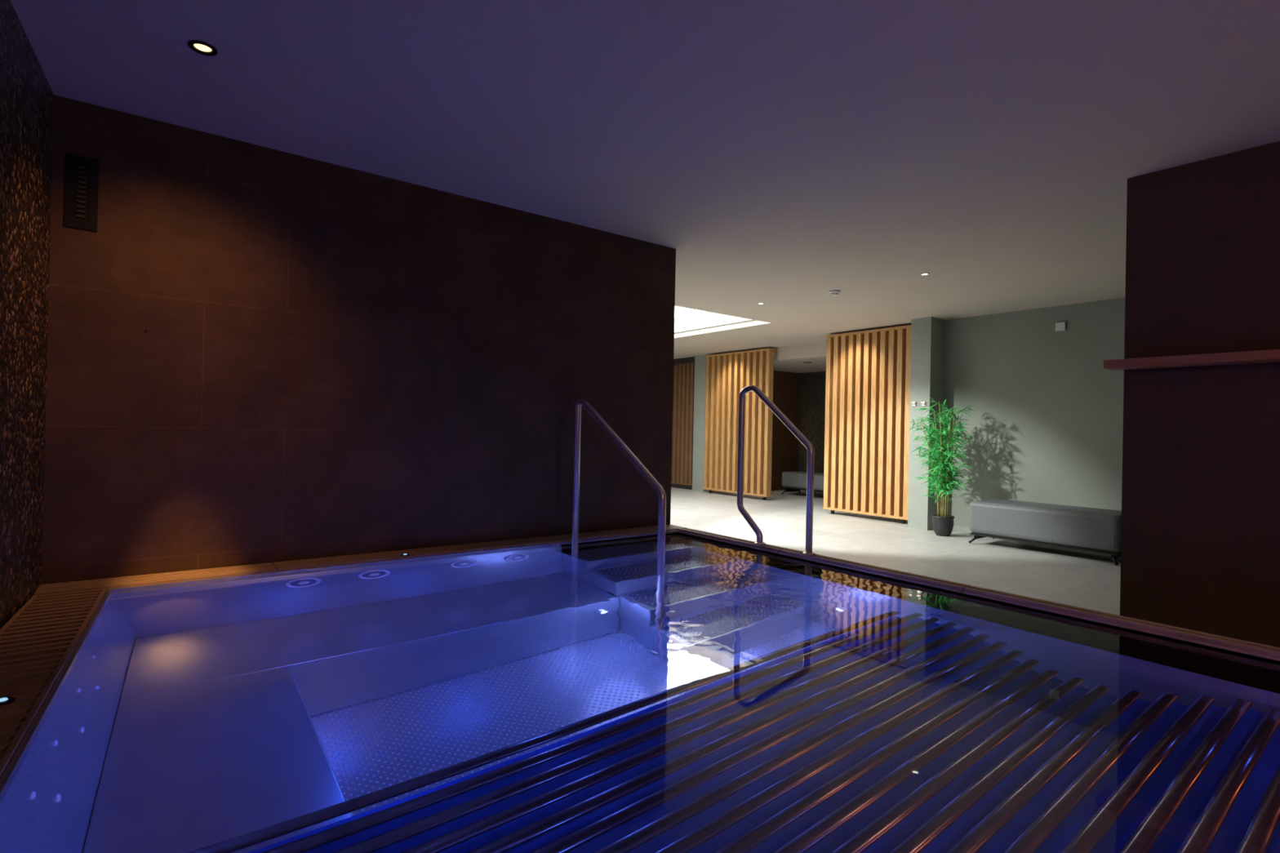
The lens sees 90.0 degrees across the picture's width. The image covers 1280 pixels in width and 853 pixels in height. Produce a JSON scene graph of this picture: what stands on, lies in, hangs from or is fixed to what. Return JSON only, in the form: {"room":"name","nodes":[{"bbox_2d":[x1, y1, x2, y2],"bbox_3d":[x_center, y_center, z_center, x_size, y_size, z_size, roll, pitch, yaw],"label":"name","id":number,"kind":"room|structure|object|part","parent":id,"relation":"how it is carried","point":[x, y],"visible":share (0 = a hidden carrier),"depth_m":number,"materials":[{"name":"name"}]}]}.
{"room":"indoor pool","nodes":[
{"label":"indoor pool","id":0,"kind":"room"},
{"bbox_2d":[0,0,53,629],"bbox_3d":[-0.991,-0.162,0.298,0.200,2.455,5.700,1,0,-34],"label":"wall","id":1,"kind":"structure","parent":0,"point":[26,95],"depth_m":2.32,"materials":[{"name":"stone"}]},
{"bbox_2d":[678,533,1278,662],"bbox_3d":[0.567,0.927,1.501,3.480,0.355,5.680,1,0,-37],"label":"trim","id":2,"kind":"structure","parent":1,"relation":"attached to","point":[678,533],"depth_m":2.72,"materials":[{"name":"black metal"}]},
{"bbox_2d":[34,562,276,595],"bbox_3d":[-2.134,0.688,2.883,0.852,0.025,0.193,1,0,-37],"label":"strip","id":3,"kind":"object","parent":2,"relation":"on","point":[202,574],"visible":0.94,"depth_m":2.84,"materials":[{"name":"brown wood"}]},
{"bbox_2d":[273,543,483,571],"bbox_3d":[-1.375,0.707,3.463,1.042,0.025,0.193,1,0,-37],"label":"strip","id":4,"kind":"object","parent":2,"relation":"on","point":[390,555],"visible":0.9,"depth_m":3.40,"materials":[{"name":"brown wood"}]},
{"bbox_2d":[400,553,409,556],"bbox_3d":[-1.269,0.693,3.458,0.048,0.008,0.048,1,0,-37],"label":"light","id":5,"kind":"object","parent":4,"relation":"on","point":[404,554],"visible":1,"depth_m":3.45,"materials":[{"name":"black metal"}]},
{"bbox_2d":[472,533,598,550],"bbox_3d":[-0.641,0.725,4.025,0.792,0.025,0.193,1,0,-37],"label":"strip","id":6,"kind":"object","parent":2,"relation":"on","point":[561,538],"visible":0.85,"depth_m":3.97,"materials":[{"name":"brown wood"}]},
{"bbox_2d":[585,524,686,538],"bbox_3d":[-0.018,0.741,4.502,0.762,0.025,0.193,1,0,-37],"label":"strip","id":7,"kind":"object","parent":2,"relation":"on","point":[612,533],"visible":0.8,"depth_m":4.44,"materials":[{"name":"brown wood"}]},
{"bbox_2d":[0,530,1279,804],"bbox_3d":[0.159,1.299,1.949,3.373,1.140,4.082,1,0,-37],"label":"pool edge","id":8,"kind":"object","parent":2,"relation":"in","point":[13,767],"visible":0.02,"depth_m":2.75,"materials":[{"name":"metal"}]},
{"bbox_3d":[-1.039,1.041,1.020,0.085,0.656,4.076,1,0,-34],"label":"panel","id":9,"kind":"part","parent":8,"relation":"part of","materials":[{"name":"metal"}]},
{"bbox_3d":[-0.970,1.291,3.609,3.125,1.126,0.050,1,0,-37],"label":"jet panel","id":10,"kind":"part","parent":8,"relation":"part of","materials":[{"name":"metal"}]},
{"bbox_2d":[571,398,666,575],"bbox_3d":[-0.140,0.851,3.579,0.100,2.035,0.900,1,0,-37],"label":"handrail","id":11,"kind":"object","parent":8,"relation":"on","point":[620,444],"visible":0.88,"depth_m":3.63,"materials":[{"name":"metal"}]},
{"bbox_2d":[0,533,1279,852],"bbox_3d":[0.174,0.749,1.947,3.348,0.001,4.069,1,0,-37],"label":"pool water","id":12,"kind":"object","parent":8,"relation":"in","point":[586,699],"visible":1,"depth_m":1.62,"materials":[{"name":"blue liquid"}]},
{"bbox_3d":[1.492,1.339,2.961,0.001,1.126,4.070,1,0,-37],"label":"panel","id":13,"kind":"part","parent":8,"relation":"part of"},
{"bbox_2d":[677,528,786,553],"bbox_3d":[0.590,0.751,4.254,0.106,0.023,0.922,1,0,-37],"label":"board","id":14,"kind":"object","parent":2,"relation":"on","point":[772,548],"visible":0.88,"depth_m":4.20,"materials":[{"name":"brown wood"}]},
{"bbox_2d":[737,385,815,555],"bbox_3d":[0.834,0.238,3.964,0.072,1.010,0.614,1,0,-37],"label":"handrail","id":15,"kind":"object","parent":14,"relation":"on","point":[810,472],"visible":1,"depth_m":4.00,"materials":[{"name":"metal"}]},
{"bbox_2d":[777,548,970,592],"bbox_3d":[1.206,0.760,3.448,0.106,0.023,1.092,1,0,-37],"label":"board","id":16,"kind":"object","parent":2,"relation":"on","point":[902,575],"visible":0.88,"depth_m":3.34,"materials":[{"name":"brown wood"}]},
{"bbox_2d":[962,585,1279,661],"bbox_3d":[1.889,0.770,2.554,0.106,0.023,1.142,1,0,-37],"label":"board","id":17,"kind":"object","parent":2,"relation":"on","point":[1267,651],"visible":1,"depth_m":2.47,"materials":[{"name":"brown wood"}]},
{"bbox_3d":[-0.784,0.916,0.343,0.535,0.310,5.482,1,0,-37],"label":"trim","id":18,"kind":"structure","parent":1,"relation":"attached to","visible":0},
{"bbox_2d":[0,756,9,779],"bbox_3d":[-1.163,0.716,0.915,0.225,0.060,0.855,1,0,-34],"label":"grate","id":19,"kind":"object","parent":18,"relation":"on","point":[4,762],"visible":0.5,"depth_m":1.30,"materials":[{"name":"brown wood"}]},
{"bbox_2d":[0,647,72,762],"bbox_3d":[-1.619,0.710,1.584,0.225,0.060,0.772,1,0,-34],"label":"grate","id":20,"kind":"object","parent":18,"relation":"on","point":[30,680],"visible":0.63,"depth_m":1.67,"materials":[{"name":"brown wood"}]},
{"bbox_2d":[0,697,16,705],"bbox_3d":[-1.578,0.678,1.584,0.048,0.008,0.048,1,0,-37],"label":"light","id":21,"kind":"object","parent":20,"relation":"on","point":[5,700],"visible":1,"depth_m":1.58,"materials":[{"name":"black metal"}]},
{"bbox_2d":[0,587,107,661],"bbox_3d":[-2.076,0.704,2.256,0.225,0.060,0.855,1,0,-34],"label":"grate","id":22,"kind":"object","parent":18,"relation":"on","point":[55,623],"visible":0.81,"depth_m":2.19,"materials":[{"name":"brown wood"}]},
{"bbox_2d":[41,94,675,584],"bbox_3d":[-1.411,-0.153,3.710,3.980,2.455,0.250,1,0,-37],"label":"wall","id":23,"kind":"structure","parent":0,"point":[331,360],"depth_m":3.35,"materials":[{"name":"brown tile"}]},
{"bbox_2d":[63,153,98,231],"bbox_3d":[-2.414,-1.011,2.768,0.109,0.313,0.011,1,0,-37],"label":"air vent","id":24,"kind":"object","parent":23,"relation":"in","point":[82,173],"visible":1,"depth_m":2.77,"materials":[{"name":"black plastic"}]},
{"bbox_2d":[10,0,1279,359],"bbox_3d":[0.460,-1.393,5.372,9.000,0.120,12.000,1,0,-37],"label":"ceiling","id":25,"kind":"structure","parent":0,"point":[788,153],"depth_m":2.74,"materials":[{"name":"paint"}]},
{"bbox_2d":[187,40,217,56],"bbox_3d":[-1.604,-1.389,2.349,0.090,0.006,0.090,1,0,-37],"label":"recessed light","id":26,"kind":"object","parent":25,"relation":"in","point":[204,48],"visible":1,"depth_m":2.35,"materials":[{"name":"black metal"}]},
{"bbox_2d":[674,306,752,333],"bbox_3d":[-0.013,-1.533,8.200,2.500,0.270,2.450,1,0,-37],"label":"window","id":27,"kind":"structure","parent":25,"relation":"attached to","point":[686,319],"depth_m":8.98,"materials":[{"name":"glass"}]},
{"bbox_3d":[-0.010,-1.648,8.201,2.500,0.040,2.450,1,0,-37],"label":"pane","id":28,"kind":"part","parent":27,"relation":"part of","materials":[{"name":"white glass"}]},
{"bbox_3d":[-0.015,-1.423,8.200,2.380,0.050,2.330,1,0,-37],"label":"frame","id":29,"kind":"part","parent":27,"relation":"part of","materials":[{"name":"grey paint"}]},
{"bbox_2d":[828,289,840,296],"bbox_3d":[1.867,-1.277,6.142,0.110,0.044,0.110,1,0,-37],"label":"smoke detector","id":30,"kind":"object","parent":25,"relation":"attached to","point":[833,292],"visible":1,"depth_m":6.11,"materials":[{"name":"white plastic"}]},
{"bbox_2d":[920,272,929,275],"bbox_3d":[2.410,-1.288,5.415,0.076,0.006,0.076,1,0,-37],"label":"recessed light","id":31,"kind":"object","parent":25,"relation":"in","point":[923,273],"visible":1,"depth_m":5.41,"materials":[{"name":"white plastic"}]},
{"bbox_2d":[771,370,799,490],"bbox_3d":[2.675,0.081,12.305,0.800,2.250,0.300,1,0,-37],"label":"wall","id":32,"kind":"structure","parent":0,"point":[786,385],"depth_m":12.17,"materials":[{"name":"brown wood"}]},
{"bbox_2d":[773,357,826,373],"bbox_3d":[3.239,-1.100,10.899,2.060,0.120,6.400,1,0,-37],"label":"ceiling","id":33,"kind":"structure","parent":0,"point":[817,365],"depth_m":11.07,"materials":[{"name":"paint"}]},
{"bbox_2d":[798,371,826,473],"bbox_3d":[3.801,0.101,11.656,0.200,2.250,5.900,1,0,-37],"label":"wall","id":34,"kind":"structure","parent":0,"point":[812,384],"depth_m":12.16,"materials":[{"name":"stone"}]},
{"bbox_2d":[670,487,1120,615],"bbox_3d":[2.866,1.233,7.177,7.080,0.100,11.900,1,0,-37],"label":"floor","id":35,"kind":"structure","parent":0,"point":[1087,580],"depth_m":6.19,"materials":[{"name":"beige tile"}]},
{"bbox_2d":[671,362,693,485],"bbox_3d":[0.795,-0.051,12.314,0.150,2.435,1.010,1,0,-37],"label":"slatted screen","id":36,"kind":"object","parent":35,"relation":"on","point":[683,373],"visible":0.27,"depth_m":12.19,"materials":[{"name":"brown wood"}]},
{"bbox_3d":[0.773,1.091,12.310,0.145,0.030,1.008,1,0,-37],"label":"rail","id":37,"kind":"part","parent":36,"relation":"part of","materials":[{"name":"brown wood"}]},
{"bbox_2d":[692,355,713,491],"bbox_3d":[1.171,-0.057,11.683,0.250,2.455,0.300,1,0,-37],"label":"column","id":38,"kind":"structure","parent":35,"relation":"on","point":[700,387],"depth_m":11.60,"materials":[{"name":"grey paint"}]},
{"bbox_2d":[703,348,775,500],"bbox_3d":[1.641,-0.037,10.780,0.150,2.425,1.460,1,0,-37],"label":"slatted screen","id":39,"kind":"object","parent":35,"relation":"on","point":[727,374],"visible":0.96,"depth_m":10.73,"materials":[{"name":"brown wood"}]},
{"bbox_3d":[1.619,1.101,10.776,0.145,0.030,1.458,1,0,-37],"label":"rail","id":40,"kind":"part","parent":39,"relation":"part of","materials":[{"name":"brown wood"}]},
{"bbox_2d":[781,471,823,494],"bbox_3d":[3.092,1.006,10.825,0.519,0.398,1.400,1,0,-37],"label":"upholstered bench","id":41,"kind":"object","parent":35,"relation":"on","point":[791,481],"visible":0.42,"depth_m":10.94,"materials":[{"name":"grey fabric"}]},
{"bbox_2d":[822,324,911,524],"bbox_3d":[2.947,-0.022,8.282,0.150,2.425,1.236,1,0,-37],"label":"slatted screen","id":42,"kind":"object","parent":35,"relation":"on","point":[868,386],"visible":0.91,"depth_m":8.23,"materials":[{"name":"brown wood"}]},
{"bbox_3d":[2.925,1.115,8.278,0.145,0.030,1.234,1,0,-37],"label":"rail","id":43,"kind":"part","parent":42,"relation":"part of","materials":[{"name":"brown wood"}]},
{"bbox_2d":[909,397,975,536],"bbox_3d":[3.294,0.427,7.011,0.714,1.528,0.631,1,0,24],"label":"bamboo","id":44,"kind":"object","parent":35,"relation":"on","point":[943,525],"visible":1,"depth_m":6.95,"materials":[{"name":"plant"}]},
{"bbox_3d":[3.187,0.470,7.044,0.206,1.061,0.016,1,0,19],"label":"stem","id":45,"kind":"part","parent":44,"relation":"part of","materials":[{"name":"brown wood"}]},
{"bbox_3d":[3.282,0.428,7.061,0.018,1.150,0.104,1,0,-37],"label":"stem","id":46,"kind":"part","parent":44,"relation":"part of","materials":[{"name":"green plant"}]},
{"bbox_3d":[3.285,0.648,7.029,0.043,0.710,0.015,1,0,35],"label":"stem","id":47,"kind":"part","parent":44,"relation":"part of","materials":[{"name":"green plant"}]},
{"bbox_3d":[3.257,0.366,6.941,0.115,1.271,0.019,1,0,-37],"label":"stem","id":48,"kind":"part","parent":44,"relation":"part of","materials":[{"name":"green plant"}]},
{"bbox_3d":[3.366,0.499,7.080,0.150,1.011,0.078,1,0,-37],"label":"stem","id":49,"kind":"part","parent":44,"relation":"part of","materials":[{"name":"green plant"}]},
{"bbox_3d":[3.338,0.408,6.928,0.015,1.190,0.081,1,0,-12],"label":"stem","id":50,"kind":"part","parent":44,"relation":"part of","materials":[{"name":"green plant"}]},
{"bbox_3d":[3.411,0.430,7.033,0.130,1.151,0.015,1,0,-20],"label":"stem","id":51,"kind":"part","parent":44,"relation":"part of","materials":[{"name":"green plant"}]},
{"bbox_3d":[3.370,0.459,6.938,0.016,1.090,0.076,1,0,-37],"label":"stem","id":52,"kind":"part","parent":44,"relation":"part of","materials":[{"name":"green plant"}]},
{"bbox_2d":[931,514,954,536],"bbox_3d":[3.311,1.084,6.996,0.223,0.215,0.223,1,0,-37],"label":"pot","id":53,"kind":"object","parent":35,"relation":"on","point":[943,525],"depth_m":6.92,"materials":[{"name":"grey ceramic"}]},
{"bbox_2d":[968,498,1121,565],"bbox_3d":[3.938,0.981,6.163,0.559,0.433,1.290,1,0,-37],"label":"upholstered bench","id":54,"kind":"object","parent":35,"relation":"on","point":[1073,527],"visible":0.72,"depth_m":5.95,"materials":[{"name":"grey fabric"}]},
{"bbox_2d":[942,297,1124,526],"bbox_3d":[5.536,0.003,5.554,0.700,2.455,6.100,1,0,-37],"label":"wall","id":55,"kind":"structure","parent":0,"point":[1046,423],"depth_m":6.73,"materials":[{"name":"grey paint"}]},
{"bbox_2d":[773,342,826,361],"bbox_3d":[2.634,-1.161,9.881,0.140,0.205,4.320,1,0,-37],"label":"trim","id":56,"kind":"structure","parent":55,"relation":"attached to","point":[816,350],"depth_m":9.95,"materials":[{"name":"paint"}]},
{"bbox_2d":[920,400,925,405],"bbox_3d":[3.260,-0.266,7.381,0.066,0.056,0.044,1,0,-37],"label":"towel hook","id":57,"kind":"object","parent":55,"relation":"attached to","point":[923,403],"visible":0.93,"depth_m":7.38,"materials":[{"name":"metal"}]},
{"bbox_2d":[907,316,945,530],"bbox_3d":[3.376,-0.032,7.540,0.320,2.455,0.240,1,0,-37],"label":"column","id":58,"kind":"structure","parent":55,"relation":"attached to","point":[927,334],"depth_m":7.45,"materials":[{"name":"grey paint"}]},
{"bbox_2d":[952,524,971,532],"bbox_3d":[4.364,1.181,6.462,0.012,0.060,2.695,1,0,-37],"label":"baseboard","id":59,"kind":"structure","parent":55,"relation":"attached to","point":[961,528],"depth_m":7.34,"materials":[{"name":"grey paint"}]},
{"bbox_2d":[1055,321,1066,331],"bbox_3d":[4.321,-1.026,6.576,0.027,0.090,0.090,1,0,-37],"label":"wall sensor","id":60,"kind":"object","parent":55,"relation":"attached to","point":[1060,326],"visible":1,"depth_m":6.57,"materials":[{"name":"white plastic"}]},
{"bbox_2d":[1120,141,1279,647],"bbox_3d":[3.834,-0.050,2.380,0.900,2.455,3.125,1,0,-37],"label":"wall","id":61,"kind":"structure","parent":0,"point":[1200,534],"depth_m":3.09,"materials":[{"name":"paint"}]},
{"bbox_2d":[1103,349,1279,370],"bbox_3d":[3.381,-0.307,2.125,0.140,0.043,3.075,1,0,-37],"label":"wall shelf","id":62,"kind":"object","parent":61,"relation":"attached to","point":[1272,355],"visible":1,"depth_m":3.02,"materials":[{"name":"brown wood"}]},
{"bbox_3d":[-0.749,-0.095,12.014,7.400,2.455,0.200,1,0,-37],"label":"wall","id":63,"kind":"structure","parent":0,"visible":0},
{"bbox_2d":[671,356,694,489],"bbox_3d":[0.789,-0.061,12.322,0.340,2.455,1.180,1,0,-37],"label":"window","id":64,"kind":"structure","parent":63,"relation":"in","point":[691,359],"depth_m":11.93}
]}

